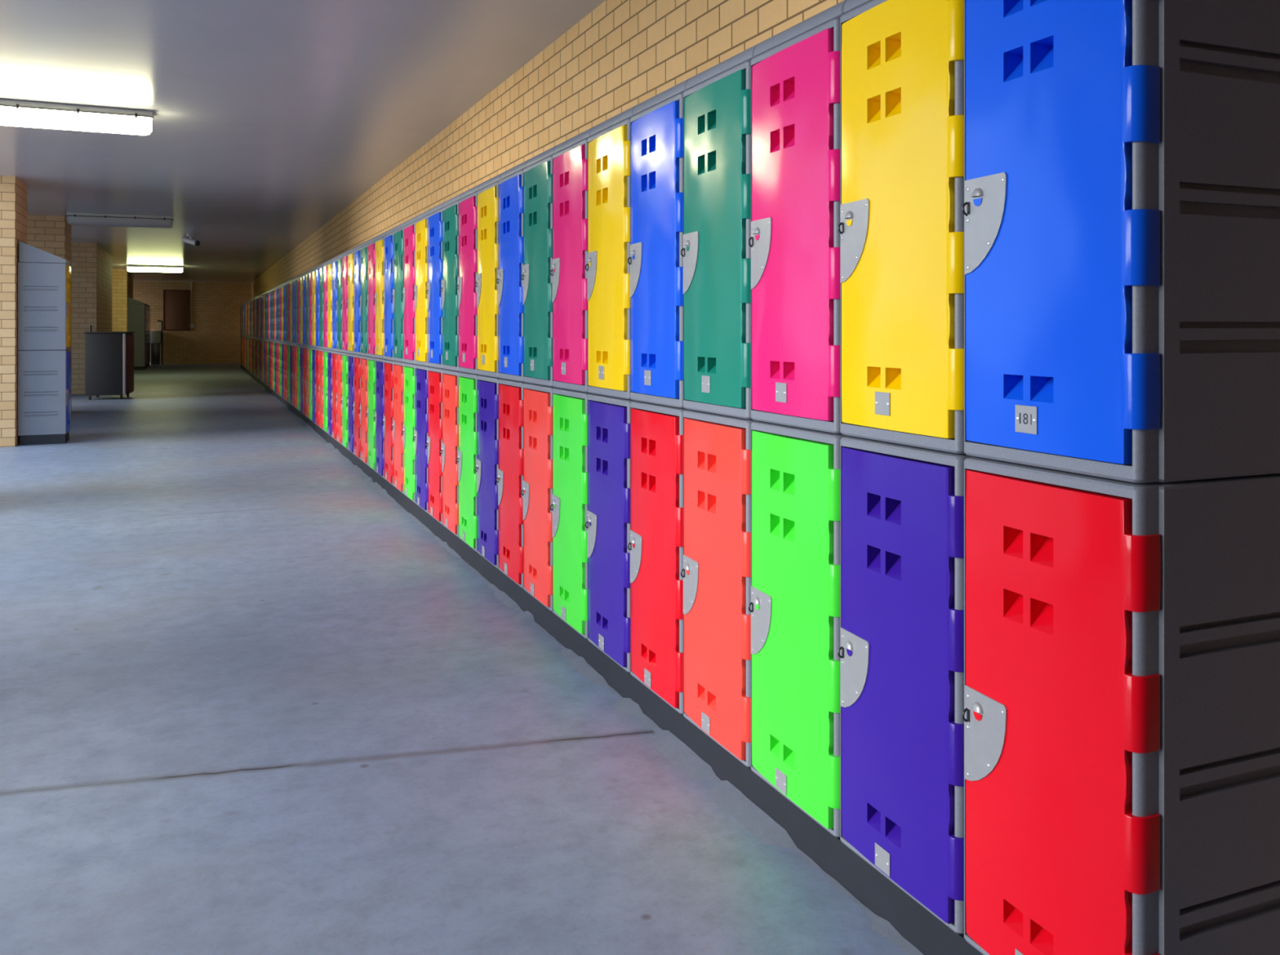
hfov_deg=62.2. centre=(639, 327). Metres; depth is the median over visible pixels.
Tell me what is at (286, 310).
locker
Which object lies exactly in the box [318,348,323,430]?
locker
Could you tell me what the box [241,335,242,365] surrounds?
locker
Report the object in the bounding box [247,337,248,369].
locker
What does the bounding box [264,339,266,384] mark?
locker
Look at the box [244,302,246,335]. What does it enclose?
locker
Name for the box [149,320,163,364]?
trough
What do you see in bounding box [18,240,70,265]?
sloping top
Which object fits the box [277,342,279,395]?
locker
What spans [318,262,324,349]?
locker
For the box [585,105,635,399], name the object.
locker
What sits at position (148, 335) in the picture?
locker
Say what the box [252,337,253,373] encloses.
locker
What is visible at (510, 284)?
locker
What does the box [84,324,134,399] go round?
cabinet
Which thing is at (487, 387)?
locker
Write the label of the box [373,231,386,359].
locker
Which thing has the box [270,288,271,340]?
locker
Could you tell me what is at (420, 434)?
locker
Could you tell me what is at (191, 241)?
security camera
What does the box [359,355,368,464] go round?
locker
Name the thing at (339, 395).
locker
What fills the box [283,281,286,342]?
locker
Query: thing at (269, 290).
locker
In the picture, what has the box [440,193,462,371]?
locker
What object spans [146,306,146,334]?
locker
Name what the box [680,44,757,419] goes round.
locker
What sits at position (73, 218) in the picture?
fluorescent light
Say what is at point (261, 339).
locker
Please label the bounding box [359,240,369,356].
locker
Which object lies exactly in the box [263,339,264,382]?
locker
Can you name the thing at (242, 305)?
locker
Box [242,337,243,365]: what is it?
locker
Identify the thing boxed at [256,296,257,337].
locker
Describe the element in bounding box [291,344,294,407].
locker
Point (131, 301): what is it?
sloping top
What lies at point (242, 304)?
locker
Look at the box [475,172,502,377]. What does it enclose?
locker
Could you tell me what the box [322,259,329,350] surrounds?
locker
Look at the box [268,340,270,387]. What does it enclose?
locker
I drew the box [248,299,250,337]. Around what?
locker
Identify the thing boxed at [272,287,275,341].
locker
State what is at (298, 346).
locker
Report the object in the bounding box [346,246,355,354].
locker
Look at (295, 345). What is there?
locker
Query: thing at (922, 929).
plinth
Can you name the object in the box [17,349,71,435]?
locker
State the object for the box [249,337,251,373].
locker
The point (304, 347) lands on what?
locker
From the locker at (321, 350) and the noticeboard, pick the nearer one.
the locker at (321, 350)
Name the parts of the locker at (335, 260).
door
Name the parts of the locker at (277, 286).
door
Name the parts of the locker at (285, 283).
door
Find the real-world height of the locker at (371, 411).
0.880 m
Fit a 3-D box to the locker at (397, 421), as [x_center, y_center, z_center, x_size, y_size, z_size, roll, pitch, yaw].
[-1.465,0.675,7.359,0.453,0.880,0.398,0,0,-23]
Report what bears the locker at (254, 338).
on the floor
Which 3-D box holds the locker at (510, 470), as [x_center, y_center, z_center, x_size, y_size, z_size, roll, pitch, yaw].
[-0.381,0.675,4.777,0.453,0.880,0.398,0,0,-23]
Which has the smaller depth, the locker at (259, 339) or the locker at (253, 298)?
the locker at (259, 339)
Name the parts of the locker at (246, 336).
door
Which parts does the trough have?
post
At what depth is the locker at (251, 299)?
26.05 m
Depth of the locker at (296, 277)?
14.50 m
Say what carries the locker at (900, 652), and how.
on the floor
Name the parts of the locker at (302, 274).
door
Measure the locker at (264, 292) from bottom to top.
0.956 m
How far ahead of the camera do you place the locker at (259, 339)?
22.65 m
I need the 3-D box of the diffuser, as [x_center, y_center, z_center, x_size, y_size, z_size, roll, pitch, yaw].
[-12.024,-1.440,26.296,1.254,0.115,0.176,0,0,-23]
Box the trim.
[239,367,923,954]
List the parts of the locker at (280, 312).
door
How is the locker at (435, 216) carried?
on the locker at (434, 441)
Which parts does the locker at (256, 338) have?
door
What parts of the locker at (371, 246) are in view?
lock plate, door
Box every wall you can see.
[128,275,133,298]
[133,280,251,364]
[251,0,844,298]
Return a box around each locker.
[17,262,71,350]
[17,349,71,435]
[128,304,145,336]
[133,336,145,366]
[144,335,146,365]
[145,305,146,335]
[145,335,146,364]
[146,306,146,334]
[146,306,147,335]
[146,335,147,364]
[147,306,148,334]
[147,336,148,363]
[148,306,149,334]
[148,307,150,335]
[148,335,149,363]
[149,336,150,362]
[240,303,242,335]
[240,306,240,335]
[240,335,240,364]
[240,335,241,364]
[241,305,242,335]
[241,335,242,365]
[242,302,244,334]
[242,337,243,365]
[243,304,244,336]
[243,336,244,366]
[244,302,245,336]
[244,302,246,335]
[244,336,244,367]
[244,337,245,368]
[245,301,247,336]
[245,336,246,368]
[246,301,248,336]
[246,336,248,369]
[247,300,248,336]
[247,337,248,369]
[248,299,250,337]
[248,301,248,337]
[248,337,248,370]
[248,337,249,371]
[249,299,251,336]
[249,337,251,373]
[250,298,252,337]
[250,337,252,372]
[251,298,253,337]
[251,337,253,373]
[252,297,253,337]
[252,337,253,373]
[253,297,255,337]
[253,337,254,375]
[254,297,255,337]
[254,337,255,376]
[255,296,257,337]
[255,337,256,376]
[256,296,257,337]
[256,337,257,377]
[257,294,260,338]
[257,295,258,337]
[257,338,257,377]
[257,338,259,379]
[258,295,261,338]
[258,338,260,379]
[260,293,262,338]
[260,338,261,380]
[261,293,263,338]
[261,338,262,381]
[262,293,264,339]
[262,339,263,382]
[263,292,265,339]
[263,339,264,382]
[264,291,266,339]
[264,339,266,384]
[266,290,268,339]
[266,290,269,340]
[266,339,267,385]
[266,340,268,386]
[268,289,271,340]
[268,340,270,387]
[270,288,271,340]
[270,340,272,388]
[271,288,273,341]
[271,341,272,389]
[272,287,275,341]
[272,341,274,391]
[274,286,276,341]
[274,341,276,391]
[275,285,278,342]
[275,341,277,393]
[277,284,280,342]
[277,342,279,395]
[279,284,282,342]
[279,342,282,396]
[280,282,284,342]
[280,342,283,398]
[282,342,285,399]
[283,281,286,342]
[284,280,288,342]
[284,342,288,401]
[286,280,290,343]
[286,343,289,403]
[288,278,293,343]
[288,343,293,404]
[291,277,295,344]
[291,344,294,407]
[293,275,297,344]
[293,344,297,408]
[296,274,301,345]
[296,345,299,410]
[298,273,303,345]
[298,345,302,413]
[302,271,306,346]
[302,346,306,415]
[304,270,309,346]
[304,346,308,417]
[307,267,313,346]
[307,346,312,420]
[311,266,316,347]
[311,347,317,423]
[314,263,321,348]
[314,348,319,426]
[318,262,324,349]
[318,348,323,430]
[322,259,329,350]
[322,349,327,433]
[326,257,334,350]
[326,350,332,436]
[330,254,339,351]
[330,351,337,440]
[335,252,344,352]
[335,351,342,444]
[340,249,349,353]
[340,352,347,448]
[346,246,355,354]
[346,353,355,454]
[352,243,362,355]
[352,354,361,458]
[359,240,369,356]
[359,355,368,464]
[365,235,377,357]
[365,356,377,471]
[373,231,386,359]
[373,358,386,477]
[382,226,395,360]
[382,360,396,485]
[391,220,407,362]
[391,361,406,493]
[401,214,418,364]
[401,363,416,502]
[413,208,431,366]
[413,364,431,512]
[426,200,446,368]
[426,367,445,524]
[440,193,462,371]
[440,369,460,537]
[456,183,480,374]
[456,372,480,551]
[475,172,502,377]
[475,375,500,568]
[496,159,528,382]
[496,378,525,588]
[520,145,556,386]
[520,382,555,611]
[550,126,593,392]
[550,387,594,639]
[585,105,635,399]
[585,394,633,672]
[627,77,690,408]
[627,400,688,714]
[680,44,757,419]
[680,409,757,767]
[747,0,846,434]
[747,421,848,837]
[837,0,964,453]
[837,435,974,934]
[961,0,1279,483]
[961,457,1279,954]
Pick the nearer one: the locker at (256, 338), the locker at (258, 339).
the locker at (258, 339)
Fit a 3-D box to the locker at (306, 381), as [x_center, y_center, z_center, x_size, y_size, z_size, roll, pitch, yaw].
[-3.944,0.675,13.259,0.453,0.880,0.398,0,0,-23]
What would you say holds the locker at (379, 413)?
on the floor
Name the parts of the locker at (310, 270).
door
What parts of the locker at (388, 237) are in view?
lock plate, door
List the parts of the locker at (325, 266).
door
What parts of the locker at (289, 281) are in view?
door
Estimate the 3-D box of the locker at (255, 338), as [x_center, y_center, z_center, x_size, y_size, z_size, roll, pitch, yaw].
[-8.745,0.675,24.692,0.449,0.880,0.398,0,0,-23]
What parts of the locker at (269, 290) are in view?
door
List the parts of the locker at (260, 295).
door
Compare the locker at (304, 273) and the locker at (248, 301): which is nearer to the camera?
the locker at (304, 273)
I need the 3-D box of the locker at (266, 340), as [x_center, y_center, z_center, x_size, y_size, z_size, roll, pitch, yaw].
[-7.041,0.675,20.636,0.449,0.880,0.398,0,0,-23]
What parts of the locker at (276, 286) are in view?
door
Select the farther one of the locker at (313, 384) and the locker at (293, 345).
the locker at (293, 345)
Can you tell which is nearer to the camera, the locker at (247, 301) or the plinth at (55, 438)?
the plinth at (55, 438)
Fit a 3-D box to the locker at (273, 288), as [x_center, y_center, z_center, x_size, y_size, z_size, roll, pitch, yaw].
[-6.421,-0.246,19.160,0.449,0.956,0.398,0,0,-23]
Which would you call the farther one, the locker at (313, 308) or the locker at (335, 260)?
the locker at (313, 308)
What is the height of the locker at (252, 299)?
0.956 m
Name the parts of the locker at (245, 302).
door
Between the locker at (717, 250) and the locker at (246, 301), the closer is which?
the locker at (717, 250)
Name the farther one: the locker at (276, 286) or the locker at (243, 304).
the locker at (243, 304)
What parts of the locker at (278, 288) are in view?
door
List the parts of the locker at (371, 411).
lock plate, door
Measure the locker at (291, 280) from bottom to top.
0.956 m
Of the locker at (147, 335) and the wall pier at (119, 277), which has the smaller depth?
the wall pier at (119, 277)
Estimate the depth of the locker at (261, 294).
22.23 m
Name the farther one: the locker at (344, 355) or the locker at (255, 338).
the locker at (255, 338)
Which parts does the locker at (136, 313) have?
door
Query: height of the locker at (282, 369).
0.880 m
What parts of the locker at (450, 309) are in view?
lock plate, number plate, door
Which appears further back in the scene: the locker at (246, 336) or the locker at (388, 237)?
the locker at (246, 336)
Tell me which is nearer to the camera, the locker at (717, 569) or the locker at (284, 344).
the locker at (717, 569)
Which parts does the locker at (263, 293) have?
door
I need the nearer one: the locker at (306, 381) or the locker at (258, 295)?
the locker at (306, 381)
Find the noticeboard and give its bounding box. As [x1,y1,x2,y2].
[163,289,190,330]
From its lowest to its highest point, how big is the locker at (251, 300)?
0.956 m
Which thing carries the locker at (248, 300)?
on the locker at (247, 337)
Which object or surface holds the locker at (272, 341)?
on the floor
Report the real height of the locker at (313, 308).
0.956 m
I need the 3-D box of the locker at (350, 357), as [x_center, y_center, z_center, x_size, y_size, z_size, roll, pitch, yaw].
[-2.395,0.675,9.572,0.453,0.880,0.398,0,0,-23]
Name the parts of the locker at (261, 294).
door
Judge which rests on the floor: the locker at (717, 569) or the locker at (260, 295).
the locker at (717, 569)
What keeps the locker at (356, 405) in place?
on the floor
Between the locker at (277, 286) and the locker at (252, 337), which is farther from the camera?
the locker at (252, 337)
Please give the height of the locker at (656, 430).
0.880 m
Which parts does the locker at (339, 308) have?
lock plate, door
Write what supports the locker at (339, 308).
on the locker at (339, 395)
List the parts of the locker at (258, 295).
door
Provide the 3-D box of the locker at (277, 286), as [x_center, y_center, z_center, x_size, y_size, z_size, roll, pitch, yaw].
[-5.958,-0.246,18.053,0.453,0.956,0.398,0,0,-23]
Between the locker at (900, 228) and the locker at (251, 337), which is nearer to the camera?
the locker at (900, 228)
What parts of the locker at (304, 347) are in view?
door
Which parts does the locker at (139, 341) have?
door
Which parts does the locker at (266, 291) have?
door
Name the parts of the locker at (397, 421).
lock plate, door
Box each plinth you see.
[19,431,69,445]
[133,363,149,369]
[240,364,982,954]
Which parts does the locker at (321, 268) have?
door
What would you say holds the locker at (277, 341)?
on the floor
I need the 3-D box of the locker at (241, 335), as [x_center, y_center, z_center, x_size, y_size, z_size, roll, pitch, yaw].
[-11.689,0.675,31.699,0.449,0.880,0.398,0,0,-23]
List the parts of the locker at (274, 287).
door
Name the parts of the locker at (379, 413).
lock plate, door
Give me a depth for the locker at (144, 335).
31.09 m
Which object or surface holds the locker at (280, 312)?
on the locker at (280, 367)
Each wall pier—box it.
[0,175,26,447]
[26,214,71,411]
[71,242,111,395]
[111,268,128,331]
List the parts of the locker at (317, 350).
door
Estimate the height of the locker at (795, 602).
0.880 m
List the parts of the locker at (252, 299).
door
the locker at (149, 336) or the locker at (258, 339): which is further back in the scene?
the locker at (149, 336)
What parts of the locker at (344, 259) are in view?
door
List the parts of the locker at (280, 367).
door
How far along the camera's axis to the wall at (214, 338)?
35.69 m
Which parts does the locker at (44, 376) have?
lock plate, door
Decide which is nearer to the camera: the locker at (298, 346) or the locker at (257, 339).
the locker at (298, 346)
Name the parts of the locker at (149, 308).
door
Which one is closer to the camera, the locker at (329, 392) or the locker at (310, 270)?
the locker at (329, 392)
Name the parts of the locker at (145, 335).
door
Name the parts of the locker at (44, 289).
lock plate, door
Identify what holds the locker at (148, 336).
on the floor
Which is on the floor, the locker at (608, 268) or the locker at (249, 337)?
the locker at (249, 337)
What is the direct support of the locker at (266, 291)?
on the locker at (264, 340)
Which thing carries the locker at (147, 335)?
on the floor
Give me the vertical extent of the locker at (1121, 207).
0.956 m
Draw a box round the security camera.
[181,234,199,246]
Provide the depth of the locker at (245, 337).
29.00 m
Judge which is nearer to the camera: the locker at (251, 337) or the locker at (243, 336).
the locker at (251, 337)
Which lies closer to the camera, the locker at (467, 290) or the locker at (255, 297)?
the locker at (467, 290)
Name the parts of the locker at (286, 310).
door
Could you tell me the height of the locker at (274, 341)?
0.880 m
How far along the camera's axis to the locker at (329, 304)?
10.90 m
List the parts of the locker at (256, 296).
door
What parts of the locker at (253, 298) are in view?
door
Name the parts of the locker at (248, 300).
door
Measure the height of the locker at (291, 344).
0.880 m
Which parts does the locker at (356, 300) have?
lock plate, door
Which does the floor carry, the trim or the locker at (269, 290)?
the trim
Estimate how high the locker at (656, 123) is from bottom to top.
0.956 m
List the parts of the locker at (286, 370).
door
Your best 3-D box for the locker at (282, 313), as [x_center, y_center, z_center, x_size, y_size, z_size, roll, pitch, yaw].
[-5.494,-0.246,16.947,0.453,0.956,0.398,0,0,-23]
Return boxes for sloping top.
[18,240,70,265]
[128,297,150,306]
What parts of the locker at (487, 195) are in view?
lock plate, number plate, door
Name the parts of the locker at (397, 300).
lock plate, door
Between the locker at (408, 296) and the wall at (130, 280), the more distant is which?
the wall at (130, 280)
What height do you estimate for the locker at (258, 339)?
0.880 m
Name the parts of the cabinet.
handle, edge trim, panel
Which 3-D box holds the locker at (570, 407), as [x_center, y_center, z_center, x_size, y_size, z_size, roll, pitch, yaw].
[-0.071,0.675,4.040,0.453,0.880,0.398,0,0,-23]
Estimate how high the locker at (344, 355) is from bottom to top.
0.880 m
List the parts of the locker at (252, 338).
door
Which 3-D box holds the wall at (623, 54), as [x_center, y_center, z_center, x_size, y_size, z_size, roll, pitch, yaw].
[-5.984,-0.168,19.125,0.200,2.762,37.300,0,0,-23]
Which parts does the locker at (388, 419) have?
lock plate, door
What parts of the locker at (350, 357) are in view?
door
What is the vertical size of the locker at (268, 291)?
0.956 m
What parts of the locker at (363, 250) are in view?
lock plate, door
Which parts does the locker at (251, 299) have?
door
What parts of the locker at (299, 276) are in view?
door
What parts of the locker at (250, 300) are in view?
door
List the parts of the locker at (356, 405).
lock plate, door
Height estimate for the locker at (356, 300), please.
0.956 m
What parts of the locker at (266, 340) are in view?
door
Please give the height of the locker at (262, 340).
0.880 m
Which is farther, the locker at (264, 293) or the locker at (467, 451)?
the locker at (264, 293)
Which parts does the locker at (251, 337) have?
door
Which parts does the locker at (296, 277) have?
door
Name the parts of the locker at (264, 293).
door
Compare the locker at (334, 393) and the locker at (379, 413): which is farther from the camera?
the locker at (334, 393)
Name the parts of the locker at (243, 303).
door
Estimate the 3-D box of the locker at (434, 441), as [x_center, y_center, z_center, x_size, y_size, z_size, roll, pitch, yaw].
[-1.000,0.675,6.253,0.453,0.880,0.398,0,0,-23]
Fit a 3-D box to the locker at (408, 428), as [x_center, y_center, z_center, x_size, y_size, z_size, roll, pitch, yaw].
[-1.310,0.675,6.990,0.453,0.880,0.398,0,0,-23]
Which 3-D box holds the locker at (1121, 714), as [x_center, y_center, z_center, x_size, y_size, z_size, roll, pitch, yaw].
[0.859,0.675,1.827,0.453,0.880,0.398,0,0,-23]
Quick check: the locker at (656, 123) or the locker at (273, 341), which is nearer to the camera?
the locker at (656, 123)
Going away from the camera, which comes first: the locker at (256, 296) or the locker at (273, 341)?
the locker at (273, 341)
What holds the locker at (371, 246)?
on the locker at (371, 411)
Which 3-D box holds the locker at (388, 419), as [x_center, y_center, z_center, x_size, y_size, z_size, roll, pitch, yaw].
[-1.620,0.675,7.728,0.453,0.880,0.398,0,0,-23]
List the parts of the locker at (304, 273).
door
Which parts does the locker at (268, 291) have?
door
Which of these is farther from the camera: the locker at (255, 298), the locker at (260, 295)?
the locker at (255, 298)
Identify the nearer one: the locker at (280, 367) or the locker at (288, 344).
the locker at (288, 344)
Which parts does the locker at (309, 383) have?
door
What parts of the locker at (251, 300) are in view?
door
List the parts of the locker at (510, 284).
lock plate, number plate, door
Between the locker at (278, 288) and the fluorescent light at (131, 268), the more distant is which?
the fluorescent light at (131, 268)
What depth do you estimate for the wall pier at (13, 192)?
10.81 m
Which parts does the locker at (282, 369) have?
door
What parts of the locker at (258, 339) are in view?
door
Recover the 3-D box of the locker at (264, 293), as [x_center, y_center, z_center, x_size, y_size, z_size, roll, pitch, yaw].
[-7.506,-0.246,21.742,0.449,0.956,0.398,0,0,-23]
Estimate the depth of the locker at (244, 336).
29.60 m
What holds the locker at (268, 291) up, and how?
on the locker at (267, 340)
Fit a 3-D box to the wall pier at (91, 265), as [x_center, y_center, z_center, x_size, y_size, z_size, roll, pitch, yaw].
[-11.072,-0.168,21.055,0.795,2.762,4.000,0,0,-23]
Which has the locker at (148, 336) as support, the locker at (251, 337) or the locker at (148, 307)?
the locker at (148, 307)
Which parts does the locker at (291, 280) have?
door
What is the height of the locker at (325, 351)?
0.880 m
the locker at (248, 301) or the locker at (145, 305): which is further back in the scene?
the locker at (145, 305)
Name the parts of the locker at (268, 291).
door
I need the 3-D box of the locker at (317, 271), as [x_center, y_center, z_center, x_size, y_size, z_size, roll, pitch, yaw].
[-3.479,-0.246,12.153,0.453,0.956,0.398,0,0,-23]
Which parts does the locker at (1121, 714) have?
lock plate, number plate, door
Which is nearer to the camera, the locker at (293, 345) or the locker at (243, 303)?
the locker at (293, 345)
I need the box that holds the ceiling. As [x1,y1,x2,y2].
[0,0,605,282]
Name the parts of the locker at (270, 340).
door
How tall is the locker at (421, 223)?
0.956 m
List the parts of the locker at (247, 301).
door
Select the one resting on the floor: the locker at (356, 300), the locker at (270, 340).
the locker at (270, 340)
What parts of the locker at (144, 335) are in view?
door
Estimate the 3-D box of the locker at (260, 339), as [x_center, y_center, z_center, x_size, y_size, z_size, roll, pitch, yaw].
[-7.816,0.675,22.480,0.449,0.880,0.398,0,0,-23]
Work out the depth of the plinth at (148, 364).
30.58 m
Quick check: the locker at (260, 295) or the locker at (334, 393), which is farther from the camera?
the locker at (260, 295)
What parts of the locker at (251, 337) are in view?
door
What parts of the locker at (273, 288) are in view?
door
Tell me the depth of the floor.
3.08 m
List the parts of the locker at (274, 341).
door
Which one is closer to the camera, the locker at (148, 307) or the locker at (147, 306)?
the locker at (147, 306)
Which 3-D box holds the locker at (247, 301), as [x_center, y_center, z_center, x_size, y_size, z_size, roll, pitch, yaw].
[-10.295,-0.246,28.380,0.449,0.956,0.398,0,0,-23]
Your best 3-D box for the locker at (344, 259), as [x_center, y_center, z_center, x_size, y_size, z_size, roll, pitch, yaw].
[-2.550,-0.246,9.940,0.453,0.956,0.398,0,0,-23]
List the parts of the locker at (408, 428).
lock plate, door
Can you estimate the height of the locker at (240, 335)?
0.880 m
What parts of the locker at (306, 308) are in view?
door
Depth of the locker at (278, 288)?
17.46 m
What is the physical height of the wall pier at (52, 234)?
2.762 m
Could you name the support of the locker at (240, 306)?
on the locker at (240, 335)
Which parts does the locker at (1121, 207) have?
lock plate, number plate, door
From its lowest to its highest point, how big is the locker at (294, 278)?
0.956 m
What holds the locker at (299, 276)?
on the locker at (298, 346)
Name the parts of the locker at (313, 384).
door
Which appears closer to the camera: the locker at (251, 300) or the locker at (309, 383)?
the locker at (309, 383)
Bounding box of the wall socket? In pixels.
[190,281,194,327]
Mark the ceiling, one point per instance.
(272, 117)
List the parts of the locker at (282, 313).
door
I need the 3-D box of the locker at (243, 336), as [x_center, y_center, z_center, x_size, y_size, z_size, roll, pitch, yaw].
[-11.069,0.675,30.224,0.449,0.880,0.398,0,0,-23]
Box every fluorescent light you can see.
[0,98,154,135]
[65,212,173,228]
[126,264,183,272]
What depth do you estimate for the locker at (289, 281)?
15.63 m
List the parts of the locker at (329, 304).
door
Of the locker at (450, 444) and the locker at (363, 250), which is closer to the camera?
the locker at (450, 444)
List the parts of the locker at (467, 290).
lock plate, number plate, door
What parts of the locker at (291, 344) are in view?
door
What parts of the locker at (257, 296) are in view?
door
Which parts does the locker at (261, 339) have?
door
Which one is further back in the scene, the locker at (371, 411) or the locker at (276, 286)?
the locker at (276, 286)
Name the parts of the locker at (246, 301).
door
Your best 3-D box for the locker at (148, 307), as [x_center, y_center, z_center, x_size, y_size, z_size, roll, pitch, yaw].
[-15.659,-0.223,33.284,0.449,0.910,0.398,0,0,-23]
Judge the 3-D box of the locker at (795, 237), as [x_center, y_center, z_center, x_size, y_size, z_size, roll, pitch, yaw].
[0.549,-0.246,2.565,0.453,0.956,0.398,0,0,-23]
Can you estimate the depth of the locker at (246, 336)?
28.53 m
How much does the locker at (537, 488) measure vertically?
0.880 m
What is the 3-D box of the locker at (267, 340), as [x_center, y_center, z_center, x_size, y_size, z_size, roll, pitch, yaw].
[-6.886,0.675,20.267,0.449,0.880,0.398,0,0,-23]
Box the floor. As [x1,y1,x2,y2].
[0,363,906,954]
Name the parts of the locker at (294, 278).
door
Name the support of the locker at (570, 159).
on the locker at (570, 407)
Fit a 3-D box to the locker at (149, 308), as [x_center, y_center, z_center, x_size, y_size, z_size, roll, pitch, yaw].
[-15.815,-0.223,33.653,0.449,0.910,0.398,0,0,-23]
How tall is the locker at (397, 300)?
0.956 m
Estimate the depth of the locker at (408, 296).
6.86 m
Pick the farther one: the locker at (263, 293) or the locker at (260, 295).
the locker at (260, 295)
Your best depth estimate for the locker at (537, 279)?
4.27 m
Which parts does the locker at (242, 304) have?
door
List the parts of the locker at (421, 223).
lock plate, door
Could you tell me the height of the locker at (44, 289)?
0.910 m
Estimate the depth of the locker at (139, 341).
30.56 m
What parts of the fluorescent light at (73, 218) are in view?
clip rail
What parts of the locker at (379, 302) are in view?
lock plate, door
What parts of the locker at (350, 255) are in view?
door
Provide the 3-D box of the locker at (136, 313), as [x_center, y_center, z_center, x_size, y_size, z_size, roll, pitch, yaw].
[-14.575,-0.223,30.702,0.449,0.910,0.398,0,0,-23]
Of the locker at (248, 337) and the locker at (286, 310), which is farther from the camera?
the locker at (248, 337)
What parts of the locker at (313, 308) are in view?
door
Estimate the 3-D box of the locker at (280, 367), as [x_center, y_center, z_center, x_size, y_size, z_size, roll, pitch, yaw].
[-5.648,0.675,17.316,0.453,0.880,0.398,0,0,-23]
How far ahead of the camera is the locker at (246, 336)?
28.13 m
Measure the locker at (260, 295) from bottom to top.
0.956 m
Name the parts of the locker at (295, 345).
door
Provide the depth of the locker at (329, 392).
10.90 m
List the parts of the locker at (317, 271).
door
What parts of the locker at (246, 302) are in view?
door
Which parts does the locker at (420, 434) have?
lock plate, door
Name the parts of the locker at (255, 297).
door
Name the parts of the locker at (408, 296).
lock plate, door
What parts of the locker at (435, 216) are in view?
lock plate, door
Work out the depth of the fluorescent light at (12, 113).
7.35 m
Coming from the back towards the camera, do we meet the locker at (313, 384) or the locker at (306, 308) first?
the locker at (306, 308)
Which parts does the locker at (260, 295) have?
door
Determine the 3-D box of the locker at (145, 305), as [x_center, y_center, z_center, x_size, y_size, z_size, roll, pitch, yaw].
[-14.730,-0.223,31.071,0.449,0.910,0.398,0,0,-23]
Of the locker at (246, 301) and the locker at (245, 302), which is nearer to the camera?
the locker at (246, 301)
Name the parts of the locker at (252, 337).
door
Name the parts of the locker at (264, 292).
door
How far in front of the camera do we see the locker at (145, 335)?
31.55 m
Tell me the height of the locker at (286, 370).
0.880 m
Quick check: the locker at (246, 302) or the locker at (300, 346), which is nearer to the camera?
the locker at (300, 346)
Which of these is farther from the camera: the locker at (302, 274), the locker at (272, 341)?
the locker at (272, 341)

